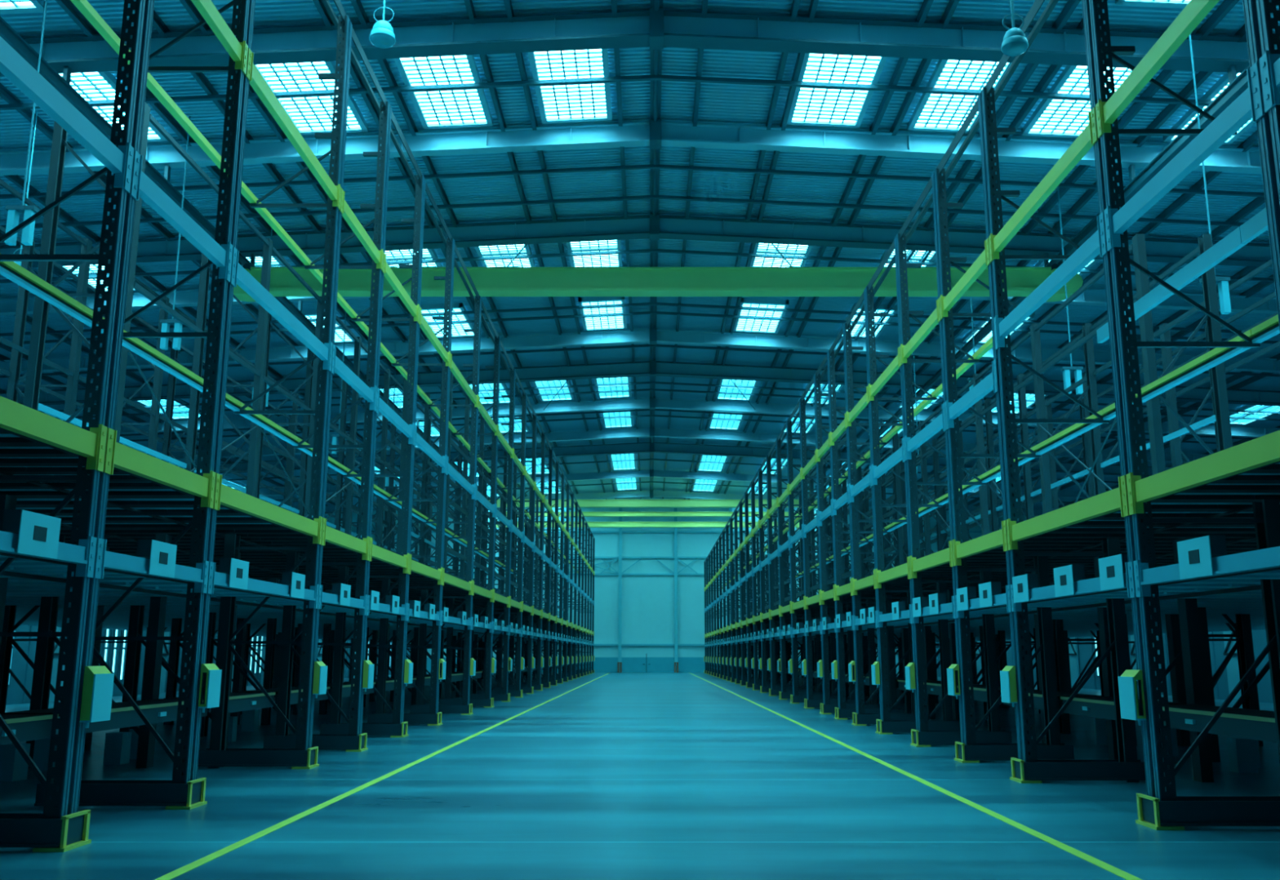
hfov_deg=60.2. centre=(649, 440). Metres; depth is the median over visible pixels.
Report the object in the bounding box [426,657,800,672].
baseboard
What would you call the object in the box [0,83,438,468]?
roof purlin
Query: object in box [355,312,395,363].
beam
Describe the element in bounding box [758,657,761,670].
post box
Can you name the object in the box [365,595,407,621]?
beam
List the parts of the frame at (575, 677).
post, post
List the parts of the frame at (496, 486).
post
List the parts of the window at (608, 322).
glass pane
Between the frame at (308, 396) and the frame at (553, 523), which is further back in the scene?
the frame at (553, 523)
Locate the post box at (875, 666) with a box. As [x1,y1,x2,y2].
[871,661,879,687]
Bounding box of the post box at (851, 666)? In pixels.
[848,661,855,684]
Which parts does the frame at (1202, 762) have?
post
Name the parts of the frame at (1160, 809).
post, arm, arm, rail, post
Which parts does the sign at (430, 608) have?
sign plate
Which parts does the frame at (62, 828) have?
rail, arm, post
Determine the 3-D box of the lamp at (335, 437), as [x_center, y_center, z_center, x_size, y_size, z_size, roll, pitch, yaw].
[-9.120,-1.910,32.765,0.408,4.722,0.140,0,-11,0]
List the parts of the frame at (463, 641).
post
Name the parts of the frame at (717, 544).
post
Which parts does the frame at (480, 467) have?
post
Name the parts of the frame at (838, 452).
post, post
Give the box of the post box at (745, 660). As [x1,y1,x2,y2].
[744,657,747,668]
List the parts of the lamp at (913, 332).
cord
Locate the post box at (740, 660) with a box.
[738,657,741,667]
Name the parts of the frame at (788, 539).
post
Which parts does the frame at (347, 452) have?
post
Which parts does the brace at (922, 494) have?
rod, rod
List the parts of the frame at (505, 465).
post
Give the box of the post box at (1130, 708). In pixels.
[1117,669,1146,725]
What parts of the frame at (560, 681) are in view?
post, rail, post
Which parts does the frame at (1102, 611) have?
post, post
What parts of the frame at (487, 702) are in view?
post, rail, arm, arm, post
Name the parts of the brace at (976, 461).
rod, rod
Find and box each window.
[0,0,44,13]
[4,71,168,145]
[8,629,16,687]
[62,264,152,291]
[99,629,128,681]
[135,399,206,419]
[211,0,286,4]
[222,475,246,488]
[246,256,284,266]
[247,635,263,675]
[254,61,368,134]
[284,309,355,343]
[364,387,417,408]
[367,641,369,660]
[374,465,399,478]
[385,248,443,266]
[389,642,392,667]
[393,54,493,128]
[415,419,441,436]
[420,302,477,337]
[450,462,479,477]
[468,382,512,404]
[474,244,535,266]
[486,484,499,496]
[497,414,529,433]
[518,457,548,474]
[528,48,612,124]
[532,379,573,401]
[536,481,561,493]
[566,240,622,266]
[577,296,626,330]
[594,377,631,398]
[600,408,633,427]
[608,453,636,470]
[613,477,638,490]
[692,479,719,491]
[697,454,728,471]
[707,411,744,430]
[715,378,758,400]
[733,297,789,333]
[744,481,773,493]
[750,243,812,266]
[756,457,786,474]
[780,414,818,433]
[786,53,887,128]
[797,383,843,404]
[827,462,866,476]
[836,303,897,338]
[868,419,902,436]
[875,248,935,266]
[896,388,942,409]
[907,59,1011,133]
[962,310,1035,343]
[991,393,1047,413]
[1021,65,1132,137]
[1033,259,1098,275]
[1093,636,1100,677]
[1115,0,1191,7]
[1163,72,1253,145]
[1213,404,1279,424]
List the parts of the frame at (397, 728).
post, rail, arm, arm, post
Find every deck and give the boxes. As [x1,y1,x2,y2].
[0,427,72,453]
[0,446,186,493]
[0,488,222,529]
[0,551,62,564]
[0,557,182,582]
[0,566,66,582]
[4,596,281,608]
[6,577,215,598]
[14,617,417,625]
[14,623,432,627]
[15,612,376,620]
[16,604,332,614]
[59,528,283,551]
[99,577,298,599]
[102,626,464,631]
[107,488,301,533]
[109,547,335,565]
[142,630,484,633]
[175,563,379,575]
[215,632,497,635]
[234,529,352,551]
[235,596,350,608]
[249,575,418,588]
[249,634,503,636]
[258,635,516,638]
[294,547,395,565]
[296,605,392,614]
[307,586,446,595]
[317,638,533,639]
[318,636,527,639]
[346,563,429,577]
[346,612,428,620]
[347,639,537,640]
[349,640,543,641]
[350,595,463,602]
[388,617,461,625]
[395,575,460,588]
[426,586,483,596]
[426,623,483,628]
[427,601,484,607]
[444,606,498,611]
[450,595,499,602]
[453,626,501,631]
[454,610,504,613]
[472,601,513,607]
[473,630,514,633]
[479,613,517,617]
[479,616,527,619]
[493,606,525,611]
[502,610,534,614]
[512,613,537,616]
[524,616,546,619]
[757,619,779,622]
[773,613,804,617]
[777,610,815,615]
[777,619,846,622]
[777,639,1010,640]
[785,638,1032,639]
[787,632,829,635]
[789,637,1031,639]
[796,607,831,610]
[797,635,1097,638]
[800,630,847,634]
[801,602,846,608]
[810,611,846,614]
[811,634,1133,636]
[814,596,866,604]
[815,627,866,631]
[827,607,866,610]
[828,632,1166,635]
[833,626,875,629]
[842,591,888,596]
[842,602,947,606]
[844,630,1231,633]
[847,622,907,627]
[848,586,910,593]
[858,597,977,602]
[862,627,1265,631]
[865,619,937,625]
[867,578,941,587]
[874,591,1005,596]
[892,566,984,580]
[892,613,982,621]
[893,625,1265,628]
[894,622,1265,627]
[898,586,1005,593]
[919,578,1087,587]
[920,619,1264,625]
[928,552,1026,568]
[928,607,1036,616]
[946,566,1158,578]
[973,598,1106,610]
[993,552,1239,568]
[1032,493,1258,537]
[1032,579,1260,602]
[1048,533,1257,555]
[1121,493,1279,535]
[1149,582,1262,601]
[1160,461,1279,497]
[1163,567,1279,584]
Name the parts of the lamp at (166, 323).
cord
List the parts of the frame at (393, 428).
post, post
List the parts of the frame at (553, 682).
rail, arm, arm, post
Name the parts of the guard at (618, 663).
guard post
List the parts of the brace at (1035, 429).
rod, rod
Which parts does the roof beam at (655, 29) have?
ridge plate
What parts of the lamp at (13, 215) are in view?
cord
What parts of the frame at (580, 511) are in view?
post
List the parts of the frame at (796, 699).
post, arm, arm, rail, post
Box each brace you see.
[127,350,257,471]
[259,426,352,517]
[353,481,397,548]
[411,523,435,564]
[506,244,527,266]
[543,379,568,409]
[730,379,755,409]
[771,244,792,266]
[865,542,873,574]
[882,493,922,566]
[924,461,977,550]
[978,426,1037,529]
[1039,364,1142,502]
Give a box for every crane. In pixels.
[233,263,1083,302]
[487,497,817,508]
[496,519,799,528]
[506,511,799,516]
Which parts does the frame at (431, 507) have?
post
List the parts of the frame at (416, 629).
post, post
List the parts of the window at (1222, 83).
glass pane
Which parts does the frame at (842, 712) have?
post, arm, arm, rail, post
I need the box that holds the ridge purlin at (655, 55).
[649,0,662,498]
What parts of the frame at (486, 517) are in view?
post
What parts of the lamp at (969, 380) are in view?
cord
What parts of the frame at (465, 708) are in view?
post, rail, arm, arm, post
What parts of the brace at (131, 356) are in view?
rod, rod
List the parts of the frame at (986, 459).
post, post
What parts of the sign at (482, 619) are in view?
sign plate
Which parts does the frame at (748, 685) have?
post, arm, rail, post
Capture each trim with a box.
[340,530,982,533]
[431,556,850,558]
[473,573,817,575]
[493,644,704,645]
[561,507,566,671]
[568,557,697,573]
[617,507,622,671]
[674,507,677,671]
[728,507,732,671]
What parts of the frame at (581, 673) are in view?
post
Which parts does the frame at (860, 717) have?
post, arm, arm, rail, post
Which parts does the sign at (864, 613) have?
sign plate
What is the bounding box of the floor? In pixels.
[0,672,1279,879]
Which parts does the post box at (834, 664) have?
frame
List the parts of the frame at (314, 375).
post, post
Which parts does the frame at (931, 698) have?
post, post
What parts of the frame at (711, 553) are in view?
post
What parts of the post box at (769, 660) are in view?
frame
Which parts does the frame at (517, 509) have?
post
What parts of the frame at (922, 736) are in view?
post, arm, arm, rail, post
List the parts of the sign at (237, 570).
sign plate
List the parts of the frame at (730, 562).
post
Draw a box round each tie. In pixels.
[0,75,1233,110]
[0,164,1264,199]
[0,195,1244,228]
[0,248,1274,283]
[0,302,1279,336]
[0,311,1278,345]
[0,344,1279,377]
[39,381,1279,413]
[54,388,1279,421]
[120,408,1254,439]
[129,414,1240,444]
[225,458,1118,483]
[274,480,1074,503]
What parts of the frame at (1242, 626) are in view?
post, post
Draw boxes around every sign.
[1,509,61,559]
[136,539,177,577]
[218,557,248,589]
[281,572,305,599]
[331,582,351,606]
[368,590,379,610]
[385,595,399,613]
[408,600,420,617]
[423,604,435,619]
[441,607,448,622]
[457,611,466,624]
[472,613,478,626]
[480,616,488,628]
[493,618,497,630]
[497,620,504,631]
[509,622,512,632]
[512,623,517,633]
[521,625,524,634]
[524,626,528,635]
[528,626,533,635]
[533,628,537,636]
[537,629,542,636]
[542,630,546,637]
[754,631,758,639]
[762,630,766,638]
[771,627,777,637]
[782,625,787,635]
[787,624,791,635]
[795,622,803,633]
[804,620,812,632]
[813,618,820,631]
[822,617,831,630]
[835,613,845,627]
[846,611,853,626]
[859,608,868,624]
[868,606,875,623]
[891,601,906,620]
[912,596,928,617]
[928,593,946,614]
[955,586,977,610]
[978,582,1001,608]
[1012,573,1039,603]
[1053,564,1084,597]
[1097,554,1128,591]
[1177,535,1226,579]
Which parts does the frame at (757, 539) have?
post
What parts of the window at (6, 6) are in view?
glass pane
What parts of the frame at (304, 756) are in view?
post, rail, arm, arm, post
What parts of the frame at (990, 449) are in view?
post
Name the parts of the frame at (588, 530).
post, post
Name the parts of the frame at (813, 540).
post, post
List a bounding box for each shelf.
[0,698,207,733]
[0,714,58,744]
[163,692,275,713]
[235,686,329,704]
[297,682,375,697]
[344,677,416,691]
[389,675,443,685]
[425,672,462,682]
[451,671,482,679]
[475,670,497,677]
[798,669,816,675]
[812,671,830,677]
[844,673,869,682]
[863,675,899,685]
[878,677,905,688]
[897,680,941,691]
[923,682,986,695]
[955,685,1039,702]
[1002,690,1103,710]
[1060,696,1186,719]
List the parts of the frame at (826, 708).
post, arm, arm, rail, post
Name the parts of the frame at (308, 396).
post, post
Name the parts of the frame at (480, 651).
post, post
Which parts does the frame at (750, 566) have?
post, post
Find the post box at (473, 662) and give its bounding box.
[470,657,475,677]
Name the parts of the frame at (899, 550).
post, post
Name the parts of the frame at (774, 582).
post, post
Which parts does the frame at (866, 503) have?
post, post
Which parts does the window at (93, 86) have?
glass pane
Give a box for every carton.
[0,742,30,781]
[102,732,131,764]
[129,728,139,759]
[227,716,237,742]
[240,709,259,731]
[1093,717,1107,744]
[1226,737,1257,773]
[1254,739,1261,767]
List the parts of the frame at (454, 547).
post, post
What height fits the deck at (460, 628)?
0.095 m
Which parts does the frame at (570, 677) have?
post, rail, post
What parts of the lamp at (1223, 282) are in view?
cord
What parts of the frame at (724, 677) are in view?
post, post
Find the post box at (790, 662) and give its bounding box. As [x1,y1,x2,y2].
[787,658,792,675]
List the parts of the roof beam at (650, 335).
ridge plate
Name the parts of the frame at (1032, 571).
post, post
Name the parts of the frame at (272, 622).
post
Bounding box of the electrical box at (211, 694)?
[198,663,222,712]
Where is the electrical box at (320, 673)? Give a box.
[312,661,327,697]
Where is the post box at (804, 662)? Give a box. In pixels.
[801,659,806,676]
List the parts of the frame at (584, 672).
post, post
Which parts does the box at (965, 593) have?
sign plate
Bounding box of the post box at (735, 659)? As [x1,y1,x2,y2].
[733,657,736,666]
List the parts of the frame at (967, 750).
post, arm, arm, rail, post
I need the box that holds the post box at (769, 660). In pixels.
[767,657,770,671]
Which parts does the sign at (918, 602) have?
sign plate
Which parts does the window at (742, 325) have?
glass pane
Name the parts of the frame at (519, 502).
post, post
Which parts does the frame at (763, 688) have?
post, arm, rail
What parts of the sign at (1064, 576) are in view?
sign plate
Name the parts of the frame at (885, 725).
post, arm, arm, rail, post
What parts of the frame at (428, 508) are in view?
post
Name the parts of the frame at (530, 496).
post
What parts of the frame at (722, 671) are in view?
post, post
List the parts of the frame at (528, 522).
post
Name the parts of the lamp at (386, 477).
cord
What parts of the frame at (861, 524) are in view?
post, post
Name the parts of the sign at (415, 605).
sign plate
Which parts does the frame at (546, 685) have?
post, rail, arm, post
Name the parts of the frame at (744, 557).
post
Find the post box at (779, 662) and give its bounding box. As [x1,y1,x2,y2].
[777,658,781,673]
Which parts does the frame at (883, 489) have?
post, post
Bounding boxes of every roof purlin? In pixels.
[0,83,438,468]
[0,231,397,491]
[0,345,335,505]
[0,354,328,506]
[4,174,453,507]
[13,315,363,499]
[31,269,385,490]
[55,0,502,488]
[133,0,528,497]
[179,0,536,496]
[312,0,566,492]
[350,0,578,493]
[463,0,606,499]
[503,0,616,499]
[611,0,641,498]
[662,0,707,498]
[684,0,800,499]
[688,0,818,499]
[717,0,933,493]
[724,0,959,493]
[755,0,1080,493]
[762,0,1107,493]
[796,0,1239,490]
[807,0,1277,488]
[835,130,1257,494]
[848,196,1265,506]
[891,274,1274,510]
[916,266,1258,481]
[967,353,1279,505]
[972,372,1273,506]
[1032,405,1271,498]
[1035,426,1279,516]
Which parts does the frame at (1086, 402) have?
post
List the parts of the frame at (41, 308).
post, post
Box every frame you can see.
[0,0,154,852]
[0,102,150,751]
[5,238,92,699]
[26,533,172,768]
[34,0,255,809]
[98,296,168,689]
[119,551,240,748]
[141,337,206,700]
[163,238,272,724]
[197,15,352,768]
[200,566,276,737]
[213,391,250,681]
[240,296,324,714]
[248,393,298,697]
[260,578,331,724]
[262,101,391,751]
[272,414,298,688]
[289,336,361,706]
[302,432,350,682]
[319,589,391,714]
[320,174,426,737]
[328,368,390,702]
[340,464,359,671]
[349,462,390,681]
[363,597,421,706]
[367,237,454,725]
[367,395,412,678]
[368,473,396,661]
[386,414,431,653]
[386,484,420,678]
[389,368,453,702]
[405,446,437,674]
[406,493,433,674]
[409,295,481,715]
[418,393,470,697]
[426,453,458,658]
[438,336,500,707]
[439,414,484,693]
[443,498,468,667]
[451,432,494,690]
[452,473,484,681]
[461,368,515,702]
[461,491,489,681]
[471,448,507,677]
[472,497,502,679]
[477,462,516,685]
[478,392,527,697]
[481,511,506,679]
[491,486,519,683]
[493,414,537,693]
[493,509,517,674]
[502,486,531,680]
[507,432,545,690]
[508,493,538,679]
[514,502,544,679]
[514,522,528,675]
[520,448,552,688]
[523,509,547,677]
[524,462,559,685]
[532,517,554,656]
[533,473,564,684]
[533,533,539,673]
[535,522,558,655]
[541,484,569,681]
[542,542,560,668]
[544,533,565,672]
[548,493,573,679]
[548,537,569,672]
[551,502,577,679]
[556,509,581,677]
[561,515,584,676]
[566,522,587,675]
[571,528,590,674]
[575,533,592,673]
[579,537,595,672]
[703,561,719,673]
[706,558,724,674]
[708,555,727,675]
[710,551,731,675]
[713,546,735,676]
[715,541,736,677]
[719,536,742,678]
[722,530,747,679]
[725,524,754,680]
[729,517,759,682]
[729,561,735,668]
[733,510,761,684]
[733,558,753,674]
[738,502,770,685]
[738,551,760,657]
[742,546,760,671]
[744,492,781,688]
[749,542,770,676]
[751,481,790,690]
[751,536,775,676]
[755,532,780,678]
[757,469,800,693]
[763,524,791,680]
[764,554,780,655]
[766,454,806,696]
[767,531,798,667]
[773,510,802,682]
[775,438,822,699]
[782,502,814,685]
[786,420,837,703]
[787,538,802,678]
[795,525,821,677]
[795,541,803,677]
[795,552,802,679]
[798,481,837,690]
[799,398,855,708]
[808,469,849,692]
[813,373,879,714]
[816,510,822,684]
[822,455,869,696]
[826,350,904,719]
[826,502,849,659]
[837,440,888,699]
[842,322,928,725]
[844,492,868,653]
[850,420,904,702]
[862,469,903,693]
[863,286,959,733]
[869,528,876,661]
[880,455,924,677]
[886,506,900,676]
[890,514,900,674]
[893,233,1012,746]
[897,438,942,657]
[898,631,935,708]
[900,599,950,713]
[917,484,951,668]
[919,420,977,703]
[922,594,987,719]
[931,168,1075,762]
[939,472,977,683]
[946,588,1011,721]
[958,480,982,680]
[962,398,1009,708]
[973,373,1039,713]
[977,87,1146,783]
[983,438,1034,686]
[999,581,1071,733]
[1011,425,1040,689]
[1030,323,1105,691]
[1031,570,1137,746]
[1044,398,1103,695]
[1081,0,1279,830]
[1082,373,1136,669]
[1093,555,1220,762]
[1132,234,1263,746]
[1159,323,1244,708]
[1172,538,1269,782]
[1242,0,1279,329]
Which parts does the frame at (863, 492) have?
post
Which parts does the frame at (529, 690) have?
post, rail, arm, post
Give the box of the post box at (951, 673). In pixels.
[946,663,959,698]
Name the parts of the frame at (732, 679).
post, rail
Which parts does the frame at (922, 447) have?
post, post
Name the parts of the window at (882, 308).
glass pane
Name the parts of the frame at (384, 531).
post, post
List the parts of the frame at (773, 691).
post, arm, rail, post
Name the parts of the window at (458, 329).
glass pane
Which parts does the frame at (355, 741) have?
post, rail, arm, arm, post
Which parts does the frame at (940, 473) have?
post, post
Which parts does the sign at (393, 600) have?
sign plate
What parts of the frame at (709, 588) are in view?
post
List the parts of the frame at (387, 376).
post, post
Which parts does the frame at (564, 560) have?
post, post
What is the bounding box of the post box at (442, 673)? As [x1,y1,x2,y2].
[438,658,446,681]
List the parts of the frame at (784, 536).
post, post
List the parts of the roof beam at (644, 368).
ridge plate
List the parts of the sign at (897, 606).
sign plate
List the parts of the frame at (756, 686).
post, rail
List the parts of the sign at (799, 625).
sign plate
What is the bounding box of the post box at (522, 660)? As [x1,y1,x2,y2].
[520,657,524,671]
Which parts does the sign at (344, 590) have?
sign plate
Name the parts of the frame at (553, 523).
post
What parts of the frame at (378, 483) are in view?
post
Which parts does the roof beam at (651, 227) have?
ridge plate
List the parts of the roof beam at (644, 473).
ridge plate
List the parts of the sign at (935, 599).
sign plate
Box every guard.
[617,662,622,672]
[674,662,678,672]
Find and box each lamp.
[4,0,47,245]
[13,111,37,266]
[160,115,191,350]
[251,227,272,406]
[331,299,346,454]
[368,0,395,48]
[385,367,395,486]
[912,332,921,474]
[967,296,983,399]
[1000,0,1028,56]
[1057,185,1083,394]
[1189,33,1231,314]
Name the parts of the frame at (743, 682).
post, rail, post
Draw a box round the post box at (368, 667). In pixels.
[362,660,373,691]
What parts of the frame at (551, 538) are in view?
post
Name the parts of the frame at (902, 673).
post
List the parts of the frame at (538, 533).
post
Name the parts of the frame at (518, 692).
post, rail, arm, arm, post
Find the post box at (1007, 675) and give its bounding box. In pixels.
[1000,666,1017,706]
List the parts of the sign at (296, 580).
sign plate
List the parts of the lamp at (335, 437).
cord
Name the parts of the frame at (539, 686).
post, rail, arm, arm, post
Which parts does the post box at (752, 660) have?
frame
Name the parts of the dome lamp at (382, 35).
lamp shade, glass, suspension rod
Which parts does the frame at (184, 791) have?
post, rail, arm, arm, post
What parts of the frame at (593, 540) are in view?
post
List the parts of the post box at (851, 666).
frame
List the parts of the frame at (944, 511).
post, post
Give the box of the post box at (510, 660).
[508,657,512,672]
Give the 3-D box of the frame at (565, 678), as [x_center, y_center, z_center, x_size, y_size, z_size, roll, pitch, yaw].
[-4.240,6.403,49.976,1.239,8.884,0.340,0,-11,0]
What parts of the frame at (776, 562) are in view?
post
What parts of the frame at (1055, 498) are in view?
post, post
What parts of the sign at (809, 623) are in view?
sign plate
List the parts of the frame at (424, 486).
post, post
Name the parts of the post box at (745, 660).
frame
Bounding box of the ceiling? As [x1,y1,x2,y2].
[0,0,1279,509]
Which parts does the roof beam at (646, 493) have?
ridge plate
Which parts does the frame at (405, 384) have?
post, post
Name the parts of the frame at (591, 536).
post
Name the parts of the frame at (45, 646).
post, post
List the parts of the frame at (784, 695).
post, arm, arm, rail, post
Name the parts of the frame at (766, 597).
post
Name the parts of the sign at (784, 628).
sign plate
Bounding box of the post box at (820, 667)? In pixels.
[817,659,822,679]
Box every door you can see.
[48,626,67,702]
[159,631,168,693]
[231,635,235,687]
[316,639,323,661]
[636,657,656,672]
[895,648,898,674]
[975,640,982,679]
[1067,637,1079,687]
[1129,635,1138,693]
[1222,631,1241,700]
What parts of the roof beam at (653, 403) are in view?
ridge plate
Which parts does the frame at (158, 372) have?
post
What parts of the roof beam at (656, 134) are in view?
ridge plate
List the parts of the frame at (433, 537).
post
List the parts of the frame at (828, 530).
post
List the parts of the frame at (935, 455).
post, post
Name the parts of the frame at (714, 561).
post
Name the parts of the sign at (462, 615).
sign plate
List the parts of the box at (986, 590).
sign plate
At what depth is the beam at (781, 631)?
29.39 m
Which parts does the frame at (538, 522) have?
post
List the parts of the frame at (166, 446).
post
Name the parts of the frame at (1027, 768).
post, arm, arm, rail, post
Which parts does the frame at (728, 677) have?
post, rail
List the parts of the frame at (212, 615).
post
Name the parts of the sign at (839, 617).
sign plate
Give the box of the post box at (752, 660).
[751,657,754,669]
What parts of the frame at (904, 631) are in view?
post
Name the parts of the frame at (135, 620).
post, post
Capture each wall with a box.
[0,113,1279,622]
[5,625,409,704]
[324,497,1035,657]
[935,629,1273,702]
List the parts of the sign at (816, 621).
sign plate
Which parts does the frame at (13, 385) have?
post, post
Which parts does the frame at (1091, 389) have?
post, post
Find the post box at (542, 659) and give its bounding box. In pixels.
[541,656,544,668]
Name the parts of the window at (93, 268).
glass pane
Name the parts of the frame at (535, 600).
post, post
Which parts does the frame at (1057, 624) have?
post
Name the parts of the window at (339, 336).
glass pane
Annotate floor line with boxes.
[154,672,609,879]
[688,672,1142,879]
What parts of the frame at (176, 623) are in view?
post, post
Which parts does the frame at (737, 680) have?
post, rail, post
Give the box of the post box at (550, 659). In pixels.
[549,656,551,667]
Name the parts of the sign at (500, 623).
sign plate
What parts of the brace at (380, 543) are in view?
rod, rod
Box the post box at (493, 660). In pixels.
[491,657,496,675]
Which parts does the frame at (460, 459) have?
post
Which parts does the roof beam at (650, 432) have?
ridge plate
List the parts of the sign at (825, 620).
sign plate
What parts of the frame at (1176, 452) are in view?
post, post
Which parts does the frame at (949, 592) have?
post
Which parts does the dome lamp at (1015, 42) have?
suspension rod, lamp shade, glass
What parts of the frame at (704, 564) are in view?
post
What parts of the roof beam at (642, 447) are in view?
ridge plate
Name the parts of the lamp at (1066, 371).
cord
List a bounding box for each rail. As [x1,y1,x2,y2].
[322,0,346,23]
[333,18,387,106]
[375,103,422,179]
[411,177,452,242]
[442,240,479,299]
[471,296,498,339]
[491,336,513,371]
[507,369,525,395]
[519,392,535,417]
[529,414,544,434]
[538,432,551,449]
[546,448,558,462]
[553,462,564,475]
[734,501,744,511]
[740,492,750,503]
[745,481,756,493]
[751,469,764,483]
[759,454,773,471]
[767,439,783,457]
[777,421,795,441]
[787,399,808,423]
[800,373,823,401]
[815,351,838,377]
[829,324,854,354]
[845,287,877,327]
[866,235,910,291]
[897,170,950,239]
[936,90,999,174]
[984,0,1058,94]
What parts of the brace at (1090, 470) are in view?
rod, rod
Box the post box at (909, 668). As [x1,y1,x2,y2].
[904,662,915,692]
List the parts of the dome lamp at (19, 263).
suspension rod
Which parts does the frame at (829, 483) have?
post, post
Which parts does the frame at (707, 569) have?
post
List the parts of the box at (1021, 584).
sign plate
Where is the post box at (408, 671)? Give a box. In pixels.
[404,659,413,686]
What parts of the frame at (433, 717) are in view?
post, rail, arm, arm, post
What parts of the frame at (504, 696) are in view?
post, rail, arm, arm, post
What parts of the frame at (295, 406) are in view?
post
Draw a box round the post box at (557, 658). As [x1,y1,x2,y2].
[555,656,558,666]
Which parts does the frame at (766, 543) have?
post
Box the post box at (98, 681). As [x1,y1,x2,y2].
[80,666,114,728]
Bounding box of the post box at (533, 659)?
[531,657,535,669]
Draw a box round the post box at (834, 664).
[831,660,837,681]
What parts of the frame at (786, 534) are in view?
post, post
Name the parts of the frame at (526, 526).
post, post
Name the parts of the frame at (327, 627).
post, post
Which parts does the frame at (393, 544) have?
post, post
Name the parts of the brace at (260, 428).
rod, rod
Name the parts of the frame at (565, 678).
post, rail, post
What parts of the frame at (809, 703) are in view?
post, arm, arm, rail, post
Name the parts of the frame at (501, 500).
post, post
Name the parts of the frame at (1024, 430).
post, post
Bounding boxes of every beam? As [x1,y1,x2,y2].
[0,8,1249,76]
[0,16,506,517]
[0,35,133,193]
[0,119,1262,175]
[0,213,1272,267]
[0,261,104,333]
[0,288,1277,315]
[0,328,1279,373]
[0,360,1279,406]
[0,395,107,471]
[0,530,97,577]
[70,0,130,64]
[75,397,1279,437]
[93,537,208,593]
[102,427,215,508]
[122,329,239,411]
[129,150,232,282]
[142,426,1208,462]
[146,72,256,203]
[175,441,1169,476]
[191,0,248,74]
[206,561,319,608]
[213,472,322,544]
[230,246,332,371]
[236,401,297,445]
[237,469,1086,498]
[245,47,341,209]
[254,195,310,265]
[291,489,1043,515]
[295,437,346,475]
[308,259,356,318]
[317,584,367,615]
[320,517,369,560]
[330,343,377,411]
[339,188,383,271]
[344,467,388,499]
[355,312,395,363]
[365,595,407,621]
[368,537,408,573]
[375,387,414,444]
[382,252,419,323]
[386,493,426,521]
[394,358,431,404]
[406,603,441,625]
[408,553,442,585]
[413,424,446,473]
[418,306,450,367]
[424,516,452,537]
[428,400,456,432]
[440,610,471,630]
[442,568,472,595]
[445,455,475,499]
[449,353,478,408]
[450,533,466,546]
[453,429,470,451]
[471,617,493,632]
[472,580,493,602]
[474,546,488,559]
[475,484,496,517]
[476,454,490,472]
[477,395,497,435]
[487,555,502,566]
[492,621,509,635]
[493,589,510,607]
[495,504,511,532]
[497,425,513,458]
[497,477,504,488]
[500,563,513,573]
[503,484,515,500]
[509,595,522,611]
[509,624,521,636]
[511,520,524,542]
[513,448,525,475]
[521,601,533,615]
[521,627,532,638]
[524,466,535,490]
[524,511,530,519]
[524,531,534,551]
[532,632,542,639]
[533,542,543,559]
[533,605,542,618]
[535,482,544,502]
[542,554,551,566]
[542,609,550,621]
[542,634,549,640]
[543,495,551,513]
[549,634,556,641]
[550,614,556,623]
[551,506,558,523]
[551,557,557,572]
[556,615,562,625]
[557,564,563,577]
[558,519,564,531]
[562,617,568,626]
[563,569,568,582]
[564,527,568,537]
[567,622,572,628]
[568,534,573,544]
[568,574,573,586]
[572,622,576,630]
[573,539,577,550]
[573,582,577,590]
[577,545,581,555]
[722,588,726,599]
[725,558,729,565]
[726,585,730,595]
[726,625,731,631]
[729,550,734,561]
[730,584,734,592]
[730,623,735,631]
[734,543,739,555]
[734,577,740,589]
[735,622,741,629]
[739,537,745,551]
[740,572,746,585]
[740,619,746,627]
[745,528,751,544]
[746,568,752,581]
[746,615,753,626]
[746,634,753,643]
[751,520,759,536]
[751,560,759,576]
[753,612,760,624]
[753,632,760,642]
[759,510,768,528]
[760,553,768,570]
[760,611,769,622]
[760,631,769,641]
[767,497,777,518]
[768,544,778,564]
[768,605,779,619]
[769,629,780,639]
[777,484,788,506]
[777,535,789,556]
[779,600,791,616]
[780,626,791,639]
[782,527,788,534]
[787,468,801,494]
[789,524,803,548]
[791,595,804,613]
[791,624,805,637]
[794,513,801,524]
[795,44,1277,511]
[795,571,803,579]
[800,449,817,479]
[801,501,815,515]
[802,511,817,537]
[804,590,820,608]
[804,621,821,635]
[809,564,817,572]
[814,488,829,504]
[816,432,830,462]
[817,498,832,526]
[817,556,832,568]
[820,584,835,604]
[821,618,835,634]
[828,472,848,491]
[830,412,846,446]
[831,484,849,515]
[831,546,849,560]
[835,577,853,600]
[835,615,853,632]
[844,454,865,475]
[846,385,869,427]
[848,465,872,502]
[848,536,870,551]
[852,568,875,595]
[853,610,877,630]
[864,438,883,458]
[868,346,901,401]
[868,525,888,541]
[871,437,906,485]
[875,556,911,588]
[876,604,912,627]
[882,421,902,442]
[886,515,906,532]
[900,297,941,364]
[904,402,946,460]
[907,391,936,417]
[909,540,954,578]
[911,595,956,623]
[915,497,940,517]
[932,353,974,396]
[938,474,984,505]
[939,237,991,319]
[945,359,998,429]
[952,520,1008,565]
[955,585,1012,617]
[973,336,992,359]
[982,445,1038,483]
[988,106,1097,262]
[993,211,1107,349]
[1006,475,1129,550]
[1010,561,1136,611]
[1035,408,1106,455]
[1095,0,1219,137]
[1096,226,1247,342]
[1102,328,1255,420]
[1103,61,1264,251]
[1125,430,1279,515]
[1133,546,1279,596]
[1139,704,1277,742]
[1240,207,1268,243]
[1251,314,1279,343]
[1258,50,1279,112]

